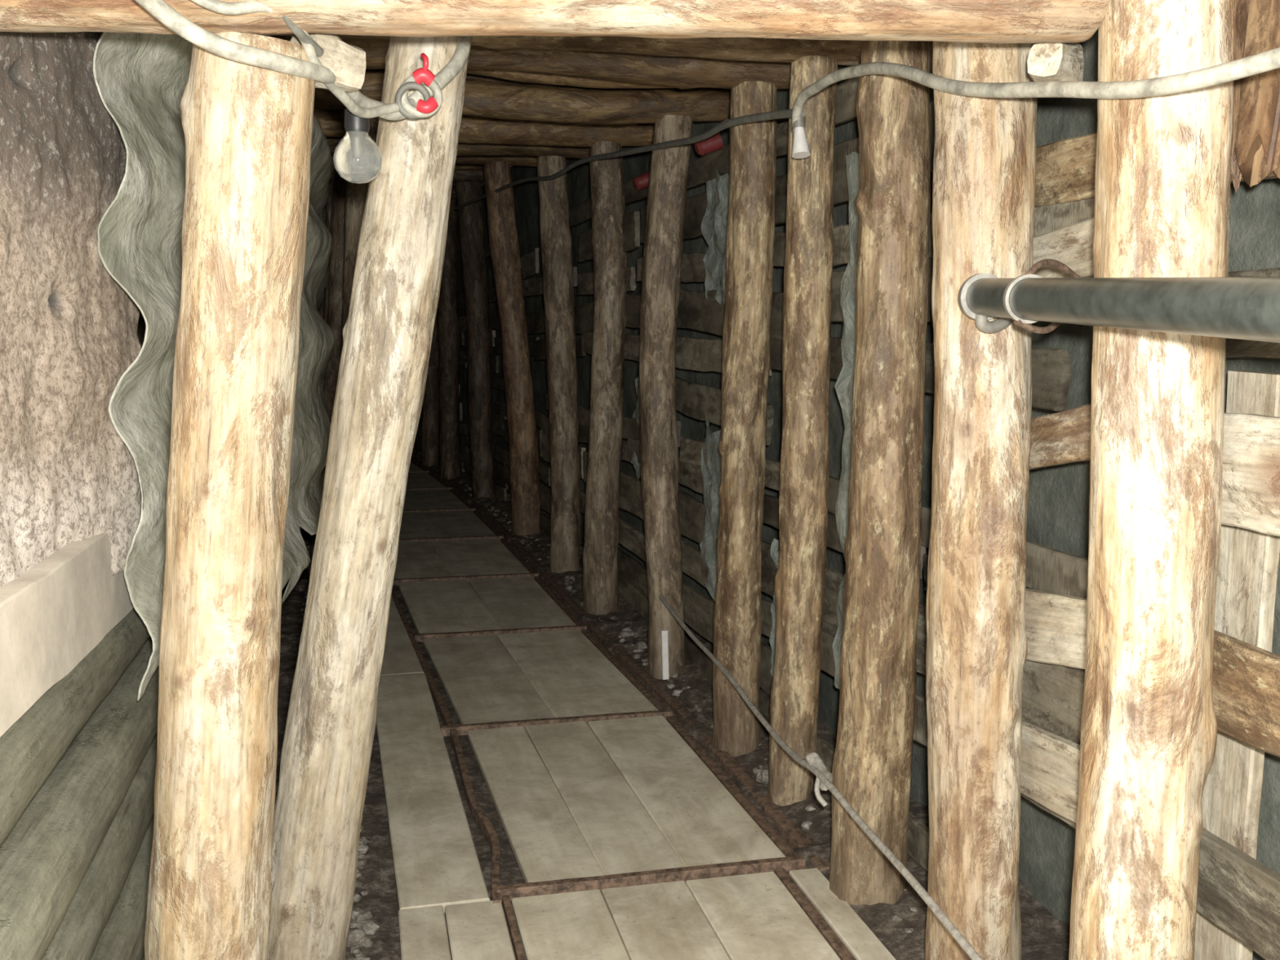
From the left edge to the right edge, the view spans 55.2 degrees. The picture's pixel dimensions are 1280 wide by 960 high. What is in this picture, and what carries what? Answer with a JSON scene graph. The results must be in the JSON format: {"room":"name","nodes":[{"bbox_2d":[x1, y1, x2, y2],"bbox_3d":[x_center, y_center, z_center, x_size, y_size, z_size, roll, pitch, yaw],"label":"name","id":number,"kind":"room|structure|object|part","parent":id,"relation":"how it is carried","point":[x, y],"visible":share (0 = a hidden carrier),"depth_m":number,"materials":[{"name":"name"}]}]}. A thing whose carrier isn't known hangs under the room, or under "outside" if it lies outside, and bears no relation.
{"room":"underground passage","nodes":[
{"label":"underground passage","id":0,"kind":"room"},
{"bbox_2d":[0,31,146,586],"bbox_3d":[-2.904,-0.786,7.521,0.713,2.900,18.438,-2,7,-16],"label":"wall","id":1,"kind":"structure","parent":0,"point":[69,331],"depth_m":2.47,"materials":[{"name":"stone"}]},
{"bbox_2d":[93,31,334,701],"bbox_3d":[-1.507,-0.629,5.434,0.386,1.620,5.663,-1,7,-11],"label":"sheet","id":2,"kind":"object","parent":1,"relation":"attached to","point":[141,79],"visible":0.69,"depth_m":2.83,"materials":[{"name":"fabric"}]},
{"bbox_2d":[274,446,1070,959],"bbox_3d":[-1.575,0.516,7.982,3.464,0.167,18.620,-2,7,-16],"label":"floor","id":3,"kind":"structure","parent":0,"point":[1045,936],"depth_m":3.92,"materials":[{"name":"soil"}]},
{"bbox_2d":[144,31,315,959],"bbox_3d":[-0.760,0.243,2.237,0.393,2.023,0.236,-2,7,-13],"label":"timber post","id":4,"kind":"object","parent":3,"relation":"on","point":[247,128],"depth_m":2.14,"materials":[{"name":"wood"}]},
{"bbox_2d":[290,33,365,92],"bbox_3d":[-0.558,-0.748,2.185,0.134,0.096,0.131,-2,7,-13],"label":"wedge","id":5,"kind":"object","parent":4,"relation":"on","point":[347,62],"depth_m":2.17,"materials":[{"name":"wood"}]},
{"bbox_2d":[309,155,333,559],"bbox_3d":[-2.022,-0.775,8.024,0.357,2.626,0.191,-2,7,-13],"label":"timber post","id":6,"kind":"object","parent":3,"relation":"on","point":[329,203],"visible":0.06,"depth_m":7.89,"materials":[{"name":"brown wood"}]},
{"bbox_2d":[318,203,326,318],"bbox_3d":[-2.455,-1.015,9.538,0.355,2.729,0.191,-2,7,-13],"label":"timber post","id":7,"kind":"object","parent":3,"relation":"on","point":[321,310],"visible":0.02,"depth_m":9.42,"materials":[{"name":"brown wood"}]},
{"bbox_2d":[315,142,346,538],"bbox_3d":[-1.644,-0.551,6.689,0.360,2.512,0.198,-2,7,-13],"label":"timber post","id":8,"kind":"object","parent":3,"relation":"on","point":[339,191],"visible":0.22,"depth_m":6.57,"materials":[{"name":"brown wood"}]},
{"bbox_2d":[341,118,378,352],"bbox_3d":[-1.276,-0.357,5.451,0.360,2.434,0.199,-2,7,-13],"label":"timber post","id":9,"kind":"object","parent":3,"relation":"on","point":[356,193],"visible":0.05,"depth_m":5.31,"materials":[{"name":"brown wood"}]},
{"bbox_2d":[266,35,472,959],"bbox_3d":[-0.623,0.080,2.727,0.549,2.240,0.212,-2,7,-13],"label":"timber post","id":10,"kind":"object","parent":3,"relation":"on","point":[388,331],"visible":0.94,"depth_m":2.65,"materials":[{"name":"brown wood"}]},
{"bbox_2d":[134,0,471,120],"bbox_3d":[-0.590,-0.789,2.124,0.113,0.224,1.109,3,8,25],"label":"power cable","id":11,"kind":"object","parent":10,"relation":"hanging from","point":[167,15],"visible":0.76,"depth_m":2.00,"materials":[{"name":"rubber"}]},
{"bbox_2d":[333,108,382,183],"bbox_3d":[-0.544,-0.662,2.359,0.094,0.175,0.128,-2,7,-13],"label":"light bulb","id":12,"kind":"object","parent":11,"relation":"attached to","point":[357,157],"visible":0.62,"depth_m":2.35,"materials":[{"name":"clear glass"}]},
{"bbox_2d":[344,108,369,132],"bbox_3d":[-0.548,-0.698,2.371,0.048,0.050,0.048,-2,7,-13],"label":"bulb socket","id":13,"kind":"object","parent":12,"relation":"attached to","point":[353,123],"depth_m":2.35,"materials":[{"name":"black metal"}]},
{"bbox_2d":[0,0,1109,43],"bbox_3d":[-0.269,-0.851,2.042,2.065,0.221,0.214,0,7,-2],"label":"timber beam","id":14,"kind":"object","parent":10,"relation":"on","point":[975,21],"visible":0.98,"depth_m":2.01,"materials":[{"name":"wood"}]},
{"bbox_2d":[282,15,324,56],"bbox_3d":[-0.647,-0.774,1.968,0.332,0.125,0.080,-6,10,-42],"label":"power cable","id":15,"kind":"object","parent":14,"relation":"attached to","point":[299,33],"visible":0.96,"depth_m":2.04,"materials":[{"name":"rubber"}]},
{"bbox_2d":[190,0,416,118],"bbox_3d":[-0.567,-0.753,2.150,0.126,0.173,0.633,4,8,28],"label":"power cable","id":16,"kind":"object","parent":14,"relation":"hanging from","point":[216,6],"visible":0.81,"depth_m":2.08,"materials":[{"name":"rubber"}]},
{"bbox_2d":[395,53,442,119],"bbox_3d":[-0.437,-0.777,2.421,0.083,0.124,0.057,2,7,14],"label":"joint","id":17,"kind":"object","parent":16,"relation":"attached to","point":[426,108],"visible":1,"depth_m":2.41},
{"bbox_2d":[380,595,423,675],"bbox_3d":[-1.372,0.723,6.442,0.214,0.030,2.298,-2,7,-16],"label":"floor panel","id":18,"kind":"object","parent":3,"relation":"on","point":[400,657],"visible":0.27,"depth_m":5.72,"materials":[{"name":"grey wood"}]},
{"bbox_2d":[411,438,417,454],"bbox_3d":[-2.784,-1.679,14.488,0.225,2.812,0.292,-2,7,-13],"label":"timber post","id":19,"kind":"object","parent":3,"relation":"on","point":[414,451],"visible":0.02,"depth_m":14.58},
{"bbox_2d":[408,462,423,471],"bbox_3d":[-2.874,-0.142,13.380,0.826,0.030,1.411,-2,8,-19],"label":"floor panel","id":20,"kind":"object","parent":3,"relation":"on","point":[412,467],"visible":0.11,"depth_m":13.16,"materials":[{"name":"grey wood"}]},
{"bbox_2d":[408,470,429,472],"bbox_3d":[-2.644,-0.069,12.718,0.900,0.033,0.034,-2,7,-13],"label":"strap","id":21,"kind":"object","parent":3,"relation":"on","point":[426,471],"visible":0.25,"depth_m":12.78,"materials":[{"name":"metal"}]},
{"bbox_2d":[406,471,445,488],"bbox_3d":[-2.425,0.023,12.058,0.827,0.029,1.402,-2,7,-18],"label":"floor panel","id":22,"kind":"object","parent":3,"relation":"on","point":[422,479],"visible":0.29,"depth_m":12.03,"materials":[{"name":"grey wood"}]},
{"bbox_2d":[405,487,452,490],"bbox_3d":[-2.204,0.096,11.392,0.900,0.033,0.034,-2,7,-13],"label":"strap","id":23,"kind":"object","parent":3,"relation":"on","point":[425,488],"visible":0.36,"depth_m":11.43,"materials":[{"name":"metal"}]},
{"bbox_2d":[421,309,439,466],"bbox_3d":[-2.296,-1.512,13.236,0.246,2.793,0.224,-5,9,-37],"label":"timber post","id":24,"kind":"object","parent":3,"relation":"on","point":[430,406],"visible":0.33,"depth_m":13.26,"materials":[{"name":"wood"}]},
{"bbox_2d":[375,672,489,912],"bbox_3d":[-0.783,0.993,4.280,0.236,0.030,2.205,-2,7,-14],"label":"floor panel","id":25,"kind":"object","parent":3,"relation":"on","point":[436,862],"visible":0.94,"depth_m":3.88,"materials":[{"name":"brown wood"}]},
{"bbox_2d":[403,488,469,510],"bbox_3d":[-2.004,0.189,10.727,0.828,0.030,1.387,-2,7,-17],"label":"floor panel","id":26,"kind":"object","parent":3,"relation":"on","point":[435,499],"visible":0.55,"depth_m":10.68,"materials":[{"name":"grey wood"}]},
{"bbox_2d":[402,507,475,512],"bbox_3d":[-1.802,0.262,10.058,0.900,0.033,0.032,-2,7,-13],"label":"strap","id":27,"kind":"object","parent":3,"relation":"on","point":[469,508],"visible":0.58,"depth_m":10.07,"materials":[{"name":"metal"}]},
{"bbox_2d":[391,587,501,903],"bbox_3d":[-2.135,0.368,9.268,0.222,0.038,12.694,-2,7,-17],"label":"rail","id":28,"kind":"object","parent":3,"relation":"on","point":[480,817],"visible":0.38,"depth_m":4.12,"materials":[{"name":"metal"}]},
{"bbox_2d":[399,510,495,538],"bbox_3d":[-1.611,0.356,9.390,0.827,0.029,1.380,-2,7,-16],"label":"floor panel","id":29,"kind":"object","parent":3,"relation":"on","point":[460,523],"visible":0.66,"depth_m":9.35,"materials":[{"name":"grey wood"}]},
{"bbox_2d":[437,199,460,479],"bbox_3d":[-1.907,-1.370,12.174,0.233,2.771,0.229,4,8,26],"label":"timber post","id":30,"kind":"object","parent":3,"relation":"on","point":[447,306],"visible":0.88,"depth_m":12.12,"materials":[{"name":"wood"}]},
{"bbox_2d":[398,535,503,542],"bbox_3d":[-1.419,0.429,8.721,0.895,0.033,0.034,-2,7,-13],"label":"strap","id":31,"kind":"object","parent":3,"relation":"on","point":[499,537],"visible":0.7,"depth_m":8.73,"materials":[{"name":"metal"}]},
{"bbox_2d":[398,900,515,959],"bbox_3d":[-0.351,1.204,2.576,0.268,0.030,1.306,-2,7,-13],"label":"floor panel","id":32,"kind":"object","parent":3,"relation":"on","point":[477,931],"visible":1,"depth_m":3.06,"materials":[{"name":"brown wood"}]},
{"bbox_2d":[394,537,529,578],"bbox_3d":[-1.237,0.524,8.050,0.873,0.031,1.375,-2,7,-13],"label":"floor panel","id":33,"kind":"object","parent":3,"relation":"on","point":[478,557],"visible":0.84,"depth_m":7.98,"materials":[{"name":"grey wood"}]},
{"bbox_2d":[392,572,538,585],"bbox_3d":[-1.052,0.596,7.378,0.883,0.033,0.035,-2,7,-13],"label":"strap","id":34,"kind":"object","parent":3,"relation":"on","point":[396,581],"visible":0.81,"depth_m":7.36,"materials":[{"name":"metal"}]},
{"bbox_2d":[455,181,495,497],"bbox_3d":[-1.413,-1.159,10.554,0.301,2.756,0.268,-2,7,-13],"label":"timber post","id":35,"kind":"object","parent":3,"relation":"on","point":[479,384],"visible":0.98,"depth_m":10.45,"materials":[{"name":"wood"}]},
{"bbox_2d":[450,186,457,199],"bbox_3d":[-2.536,-2.798,11.849,1.942,0.156,0.186,-2,7,-13],"label":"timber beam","id":36,"kind":"structure","parent":35,"relation":"on","point":[453,196],"depth_m":11.93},
{"bbox_2d":[398,576,576,634],"bbox_3d":[-0.872,0.689,6.723,0.854,0.030,1.348,-2,7,-13],"label":"floor panel","id":37,"kind":"object","parent":3,"relation":"on","point":[447,606],"visible":0.93,"depth_m":6.65,"materials":[{"name":"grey wood"}]},
{"bbox_2d":[414,625,586,641],"bbox_3d":[-0.685,0.759,6.067,0.849,0.033,0.035,-2,7,-13],"label":"strap","id":38,"kind":"object","parent":3,"relation":"on","point":[419,637],"visible":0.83,"depth_m":6.05,"materials":[{"name":"metal"}]},
{"bbox_2d":[483,161,541,535],"bbox_3d":[-0.909,-0.894,8.760,0.377,2.683,0.260,-2,7,-13],"label":"timber post","id":39,"kind":"object","parent":3,"relation":"on","point":[503,236],"visible":0.98,"depth_m":8.68,"materials":[{"name":"wood"}]},
{"bbox_2d":[452,170,484,182],"bbox_3d":[-2.063,-2.590,10.256,1.897,0.163,0.188,-2,7,-13],"label":"timber beam","id":40,"kind":"structure","parent":39,"relation":"on","point":[459,175],"depth_m":10.32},
{"bbox_2d":[422,629,657,724],"bbox_3d":[-0.486,0.856,5.387,0.772,0.031,1.412,-2,7,-16],"label":"floor panel","id":41,"kind":"object","parent":3,"relation":"on","point":[556,673],"visible":0.98,"depth_m":5.27,"materials":[{"name":"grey wood"}]},
{"bbox_2d":[440,709,672,736],"bbox_3d":[-0.313,0.930,4.696,0.896,0.033,0.035,-2,7,-13],"label":"strap","id":42,"kind":"object","parent":3,"relation":"on","point":[462,730],"visible":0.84,"depth_m":4.67,"materials":[{"name":"metal"}]},
{"bbox_2d":[537,155,581,573],"bbox_3d":[-0.485,-0.657,7.424,0.242,2.534,0.206,1,7,5],"label":"timber post","id":43,"kind":"object","parent":3,"relation":"on","point":[562,371],"visible":0.97,"depth_m":7.36,"materials":[{"name":"wood"}]},
{"bbox_2d":[331,155,537,167],"bbox_3d":[-1.548,-2.245,8.440,1.857,0.158,0.190,-2,7,-13],"label":"timber beam","id":44,"kind":"structure","parent":43,"relation":"on","point":[528,161],"depth_m":8.50,"materials":[{"name":"wood"}]},
{"bbox_3d":[-0.487,-0.657,7.422,0.250,2.534,0.207,-2,7,-13],"label":"post","id":45,"kind":"part","parent":43,"relation":"part of","materials":[{"name":"brown wood"}]},
{"bbox_2d":[453,108,805,210],"bbox_3d":[-0.532,-1.662,6.908,0.085,0.433,7.412,-2,7,-16],"label":"cable","id":46,"kind":"object","parent":43,"relation":"attached to","point":[785,113],"visible":0.97,"depth_m":4.74,"materials":[{"name":"rubber"}]},
{"bbox_2d":[582,141,626,614],"bbox_3d":[-0.184,-0.492,6.374,0.235,2.462,0.208,-2,7,-13],"label":"timber post","id":47,"kind":"object","parent":3,"relation":"on","point":[601,535],"visible":0.97,"depth_m":6.29,"materials":[{"name":"wood"}]},
{"bbox_2d":[326,137,590,159],"bbox_3d":[-1.160,-1.954,7.111,1.886,0.179,0.185,-2,7,-13],"label":"timber beam","id":48,"kind":"structure","parent":47,"relation":"on","point":[464,148],"depth_m":7.16,"materials":[{"name":"wood"}]},
{"bbox_3d":[-0.184,-0.492,6.374,0.235,2.462,0.208,-2,7,-13],"label":"post","id":49,"kind":"part","parent":47,"relation":"part of","materials":[{"name":"brown wood"}]},
{"bbox_2d":[298,481,918,959],"bbox_3d":[-1.119,0.625,7.203,1.929,0.100,9.780,-2,7,-15],"label":"rubble","id":50,"kind":"object","parent":3,"relation":"on","point":[362,925],"visible":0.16,"depth_m":3.64,"materials":[{"name":"stone"}]},
{"bbox_2d":[410,456,830,871],"bbox_3d":[-1.235,0.344,9.473,0.309,0.036,12.696,-2,7,-17],"label":"rail","id":51,"kind":"object","parent":3,"relation":"on","point":[791,833],"visible":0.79,"depth_m":4.83,"materials":[{"name":"metal"}]},
{"bbox_2d":[467,715,786,883],"bbox_3d":[-0.112,1.022,4.042,0.795,0.031,1.372,-2,7,-13],"label":"floor panel","id":52,"kind":"object","parent":3,"relation":"on","point":[573,799],"visible":0.96,"depth_m":3.91,"materials":[{"name":"brown wood"}]},
{"bbox_2d":[495,855,805,902],"bbox_3d":[0.039,1.095,3.371,0.868,0.033,0.033,-2,7,-13],"label":"batten","id":53,"kind":"object","parent":3,"relation":"on","point":[763,865],"visible":0.94,"depth_m":3.36,"materials":[{"name":"metal"}]},
{"bbox_2d":[661,629,669,679],"bbox_3d":[0.106,0.740,5.186,0.032,0.212,0.027,-2,7,-13],"label":"marker stake","id":54,"kind":"object","parent":3,"relation":"on","point":[664,633],"visible":1,"depth_m":5.18,"materials":[{"name":"white plastic"}]},
{"bbox_2d":[638,115,693,679],"bbox_3d":[0.105,-0.313,5.223,0.231,2.391,0.199,4,8,29],"label":"timber post","id":55,"kind":"object","parent":3,"relation":"on","point":[669,166],"visible":0.94,"depth_m":5.17,"materials":[{"name":"wood"}]},
{"bbox_2d":[313,108,654,146],"bbox_3d":[-0.857,-1.755,6.081,1.883,0.164,0.192,-2,7,-13],"label":"timber beam","id":56,"kind":"structure","parent":55,"relation":"on","point":[473,129],"depth_m":6.10,"materials":[{"name":"wood"}]},
{"bbox_2d":[313,68,675,186],"bbox_3d":[-1.436,-2.099,7.608,2.365,0.714,10.784,-2,7,-13],"label":"poles","id":57,"kind":"object","parent":56,"relation":"on","point":[508,77],"depth_m":4.44,"materials":[{"name":"wood"}]},
{"bbox_3d":[0.106,-0.314,5.229,0.212,2.391,0.215,-2,7,-13],"label":"post","id":58,"kind":"part","parent":55,"relation":"part of","materials":[{"name":"brown wood"}]},
{"bbox_2d":[511,871,840,959],"bbox_3d":[0.163,1.190,2.693,0.733,0.030,1.306,-2,7,-13],"label":"floor panel","id":59,"kind":"object","parent":3,"relation":"on","point":[752,916],"visible":0.98,"depth_m":3.11,"materials":[{"name":"brown wood"}]},
{"bbox_2d":[502,867,856,959],"bbox_3d":[0.175,1.191,2.670,0.791,0.026,1.400,-2,7,-13],"label":"rail","id":60,"kind":"object","parent":3,"relation":"on","point":[831,937],"visible":0.95,"depth_m":3.12,"materials":[{"name":"metal"}]},
{"bbox_2d":[712,80,777,756],"bbox_3d":[0.363,-0.170,4.275,0.194,2.343,0.186,6,9,39],"label":"timber post","id":61,"kind":"object","parent":3,"relation":"on","point":[746,332],"visible":0.97,"depth_m":4.20,"materials":[{"name":"wood"}]},
{"bbox_2d":[314,69,730,124],"bbox_3d":[-0.535,-1.536,4.910,1.826,0.189,0.189,-2,7,-13],"label":"timber beam","id":62,"kind":"structure","parent":61,"relation":"on","point":[613,106],"depth_m":4.92,"materials":[{"name":"wood"}]},
{"bbox_3d":[0.364,-0.169,4.271,0.206,2.343,0.191,-2,7,-13],"label":"post","id":63,"kind":"part","parent":61,"relation":"part of","materials":[{"name":"brown wood"}]},
{"bbox_2d":[658,594,982,959],"bbox_3d":[0.454,0.769,3.292,0.049,0.077,3.984,-1,7,-11],"label":"rope","id":64,"kind":"object","parent":61,"relation":"attached to","point":[953,930],"visible":1,"depth_m":2.96,"materials":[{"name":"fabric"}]},
{"bbox_2d":[805,752,833,806],"bbox_3d":[0.474,0.785,3.215,0.059,0.106,0.130,-2,7,-13],"label":"knot","id":65,"kind":"object","parent":64,"relation":"attached to","point":[813,758],"visible":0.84,"depth_m":3.19,"materials":[{"name":"fabric"}]},
{"bbox_2d":[415,46,1094,871],"bbox_3d":[-1.106,-0.817,9.700,0.330,2.275,15.128,-2,7,-17],"label":"lagging boards","id":66,"kind":"object","parent":3,"relation":"on","point":[1052,695],"visible":0.25,"depth_m":4.87,"materials":[{"name":"wood"}]},
{"bbox_2d":[631,377,640,479],"bbox_3d":[0.052,-0.234,5.879,0.052,0.559,0.762,-2,7,-15],"label":"scrap","id":67,"kind":"object","parent":66,"relation":"attached to","point":[636,414],"visible":0.17,"depth_m":6.15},
{"bbox_2d":[633,171,649,190],"bbox_3d":[0.043,-1.416,5.675,0.151,0.147,0.068,-2,7,-13],"label":"junction box","id":68,"kind":"object","parent":66,"relation":"attached to","point":[640,182],"visible":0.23,"depth_m":5.65,"materials":[{"name":"red paint"}]},
{"bbox_2d":[699,418,721,601],"bbox_3d":[0.338,0.151,4.844,0.041,0.759,0.667,-2,7,-13],"label":"scrap","id":69,"kind":"object","parent":66,"relation":"attached to","point":[711,475],"visible":0.3,"depth_m":5.04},
{"bbox_2d":[694,118,729,155],"bbox_3d":[0.282,-1.312,4.678,0.151,0.147,0.068,-2,7,-13],"label":"junction box","id":70,"kind":"object","parent":66,"relation":"attached to","point":[714,143],"visible":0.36,"depth_m":4.65,"materials":[{"name":"red paint"}]},
{"bbox_2d":[700,168,729,304],"bbox_3d":[0.350,-0.935,4.667,0.050,0.537,0.752,-2,7,-14],"label":"metal sheet","id":71,"kind":"object","parent":66,"relation":"attached to","point":[713,227],"visible":0.41,"depth_m":4.86,"materials":[{"name":"metal"}]},
{"bbox_2d":[768,537,779,677],"bbox_3d":[0.518,0.490,4.151,0.043,0.556,0.447,-2,7,-14],"label":"scrap","id":72,"kind":"object","parent":66,"relation":"attached to","point":[775,551],"visible":0.08,"depth_m":4.35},
{"bbox_2d":[831,151,859,688],"bbox_3d":[0.652,-0.135,3.493,0.043,1.657,0.464,-2,7,-13],"label":"metal sheet","id":73,"kind":"object","parent":66,"relation":"attached to","point":[844,385],"visible":0.23,"depth_m":3.63,"materials":[{"name":"metal"}]},
{"bbox_2d":[1221,413,1279,536],"bbox_3d":[1.115,0.014,1.820,0.033,0.226,1.224,-2,7,-14],"label":"board","id":74,"kind":"object","parent":66,"relation":"attached to","point":[1251,467],"visible":0.29,"depth_m":2.08,"materials":[{"name":"brown wood"}]},
{"bbox_2d":[1225,266,1279,358],"bbox_3d":[1.115,-0.251,1.828,0.033,0.163,1.301,-2,7,-13],"label":"board","id":75,"kind":"object","parent":66,"relation":"attached to","point":[1234,347],"visible":0.15,"depth_m":2.08,"materials":[{"name":"brown wood"}]},
{"bbox_2d":[1231,0,1279,192],"bbox_3d":[1.060,-0.764,1.933,0.116,0.607,0.613,-2,7,-13],"label":"wooden plank","id":76,"kind":"object","parent":66,"relation":"attached to","point":[1255,148],"visible":0.66,"depth_m":1.99,"materials":[{"name":"wood"}]},
{"bbox_2d":[767,55,837,805],"bbox_3d":[0.497,-0.100,3.796,0.183,2.322,0.154,-2,7,-13],"label":"timber post","id":77,"kind":"object","parent":3,"relation":"on","point":[803,497],"visible":0.91,"depth_m":3.74,"materials":[{"name":"wood"}]},
{"bbox_2d":[266,35,791,88],"bbox_3d":[-0.290,-1.383,3.972,1.772,0.184,0.182,-2,7,-13],"label":"timber beam","id":78,"kind":"structure","parent":77,"relation":"on","point":[677,72],"depth_m":3.99,"materials":[{"name":"wood"}]},
{"bbox_3d":[0.498,-0.100,3.795,0.186,2.322,0.155,-2,7,-13],"label":"post","id":79,"kind":"part","parent":77,"relation":"part of","materials":[{"name":"brown wood"}]},
{"bbox_2d":[789,867,896,959],"bbox_3d":[0.604,1.179,2.793,0.088,0.031,1.306,-2,7,-13],"label":"floor panel","id":80,"kind":"object","parent":3,"relation":"on","point":[851,929],"visible":0.88,"depth_m":3.14,"materials":[{"name":"brown wood"}]},
{"bbox_2d":[829,40,930,905],"bbox_3d":[0.620,0.024,3.162,0.216,2.232,0.203,1,7,11],"label":"timber post","id":81,"kind":"object","parent":3,"relation":"on","point":[872,765],"visible":0.98,"depth_m":3.08,"materials":[{"name":"brown wood"}]},
{"bbox_2d":[276,34,863,66],"bbox_3d":[-0.168,-1.301,3.494,1.750,0.161,0.183,-2,7,-13],"label":"timber beam","id":82,"kind":"structure","parent":81,"relation":"on","point":[846,52],"depth_m":3.53,"materials":[{"name":"wood"}]},
{"bbox_2d":[928,40,933,46],"bbox_3d":[-0.043,-1.133,2.871,1.670,0.189,0.155,-1,7,-11],"label":"timber beam","id":83,"kind":"structure","parent":81,"relation":"on","point":[931,42],"depth_m":3.02,"materials":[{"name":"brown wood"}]},
{"bbox_2d":[924,40,1038,959],"bbox_3d":[0.728,0.096,2.630,0.256,2.205,0.216,-1,7,-8],"label":"timber post","id":84,"kind":"object","parent":3,"relation":"on","point":[985,155],"visible":0.86,"depth_m":2.54,"materials":[{"name":"brown wood"}]},
{"bbox_2d":[791,47,1279,134],"bbox_3d":[0.699,-0.780,2.261,0.100,0.292,2.454,-2,7,-14],"label":"power cable","id":85,"kind":"object","parent":84,"relation":"hanging from","point":[1268,60],"visible":0.95,"depth_m":2.06,"materials":[{"name":"rubber"}]},
{"bbox_2d":[791,116,810,158],"bbox_3d":[0.446,-0.956,3.403,0.052,0.118,0.066,-2,7,-13],"label":"socket","id":86,"kind":"object","parent":85,"relation":"attached to","point":[801,149],"visible":0.98,"depth_m":3.39,"materials":[{"name":"white plastic"}]},
{"bbox_2d":[958,258,1279,342],"bbox_3d":[0.761,-0.238,1.589,0.188,0.166,1.812,0,7,-3],"label":"pipe","id":87,"kind":"object","parent":84,"relation":"attached to","point":[1241,308],"visible":1,"depth_m":1.69,"materials":[{"name":"metal"}]},
{"bbox_2d":[1068,0,1236,959],"bbox_3d":[0.884,0.087,2.133,0.257,2.344,0.240,-2,7,-13],"label":"timber post","id":88,"kind":"object","parent":3,"relation":"on","point":[1148,726],"depth_m":2.04,"materials":[{"name":"wood"}]},
{"bbox_2d":[1194,370,1279,959],"bbox_3d":[1.119,0.510,2.299,0.058,1.423,0.161,-2,7,-13],"label":"board","id":89,"kind":"object","parent":3,"relation":"on","point":[1249,559],"visible":0.42,"depth_m":2.25,"materials":[{"name":"brown wood"}]},
{"bbox_3d":[-1.031,1.257,2.038,0.164,0.177,3.702,-2,7,-13],"label":"log","id":90,"kind":"object","parent":3,"relation":"on","visible":0},
{"bbox_2d":[90,813,154,959],"bbox_3d":[-1.053,1.077,2.140,0.191,0.202,3.952,-2,7,-13],"label":"log","id":91,"kind":"object","parent":90,"relation":"on","point":[122,937],"visible":0.11,"depth_m":2.67,"materials":[{"name":"grey wood"}]},
{"bbox_2d":[40,732,157,959],"bbox_3d":[-1.050,0.898,1.989,0.201,0.196,3.701,-2,7,-13],"label":"log","id":92,"kind":"object","parent":91,"relation":"on","point":[77,935],"visible":0.3,"depth_m":2.49,"materials":[{"name":"grey wood"}]},
{"bbox_2d":[0,635,159,959],"bbox_3d":[-1.056,0.691,2.091,0.178,0.185,3.950,-2,7,-13],"label":"log","id":93,"kind":"object","parent":92,"relation":"on","point":[45,858],"visible":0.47,"depth_m":2.23,"materials":[{"name":"grey wood"}]},
{"bbox_2d":[0,608,150,845],"bbox_3d":[-1.064,0.509,1.937,0.182,0.192,3.700,-2,7,-12],"label":"lagging log","id":94,"kind":"object","parent":93,"relation":"on","point":[33,746],"visible":0.43,"depth_m":2.20,"materials":[{"name":"wood"}]},
{"bbox_2d":[0,533,133,737],"bbox_3d":[-0.973,0.343,1.638,0.122,0.256,2.944,-2,7,-13],"label":"slab","id":95,"kind":"object","parent":94,"relation":"on","point":[53,615],"depth_m":2.25,"materials":[{"name":"concrete"}]},
{"bbox_2d":[418,27,1279,959],"bbox_3d":[-0.471,-0.903,8.060,0.411,3.000,18.435,-2,7,-16],"label":"wall","id":96,"kind":"structure","parent":0,"point":[1058,517],"depth_m":3.21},
{"bbox_2d":[1020,720,1079,823],"bbox_3d":[0.877,0.636,2.737,0.036,0.252,0.966,-2,7,-13],"label":"board","id":97,"kind":"object","parent":96,"relation":"attached to","point":[1051,762],"depth_m":2.64,"materials":[{"name":"wood"}]},
{"bbox_2d":[1025,588,1087,669],"bbox_3d":[0.880,0.318,2.698,0.039,0.288,0.973,-2,7,-13],"label":"board","id":98,"kind":"object","parent":96,"relation":"attached to","point":[1055,624],"depth_m":2.60,"materials":[{"name":"wood"}]},
{"bbox_2d":[1029,404,1091,470],"bbox_3d":[0.882,-0.080,2.675,0.039,0.289,0.922,-2,7,-13],"label":"board","id":99,"kind":"object","parent":96,"relation":"attached to","point":[1064,437],"depth_m":2.59,"materials":[{"name":"wood"}]},
{"bbox_2d":[1032,217,1093,277],"bbox_3d":[0.873,-0.477,2.649,0.040,0.195,0.861,-2,7,-13],"label":"board","id":100,"kind":"object","parent":96,"relation":"attached to","point":[1071,245],"depth_m":2.53,"materials":[{"name":"wood"}]},
{"bbox_2d":[1034,132,1278,207],"bbox_3d":[1.050,-0.572,2.032,0.049,0.160,1.603,-2,7,-13],"label":"board","id":101,"kind":"object","parent":96,"relation":"attached to","point":[1065,169],"depth_m":2.58,"materials":[{"name":"wood"}]},
{"bbox_2d":[1196,827,1279,959],"bbox_3d":[1.117,0.765,1.955,0.033,0.155,1.300,-2,7,-13],"label":"board","id":102,"kind":"object","parent":96,"relation":"attached to","point":[1237,892],"depth_m":2.15,"materials":[{"name":"wood"}]},
{"bbox_2d":[1212,630,1279,757],"bbox_3d":[1.112,0.397,1.883,0.051,0.179,1.252,-2,7,-13],"label":"board","id":103,"kind":"object","parent":96,"relation":"attached to","point":[1246,677],"depth_m":2.10,"materials":[{"name":"wood"}]},
{"bbox_2d":[1026,42,1084,81],"bbox_3d":[0.746,-0.753,2.213,0.131,0.095,0.133,-2,7,-13],"label":"wedge","id":104,"kind":"object","parent":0,"point":[1046,61],"depth_m":2.17,"materials":[{"name":"wood"}]}
]}

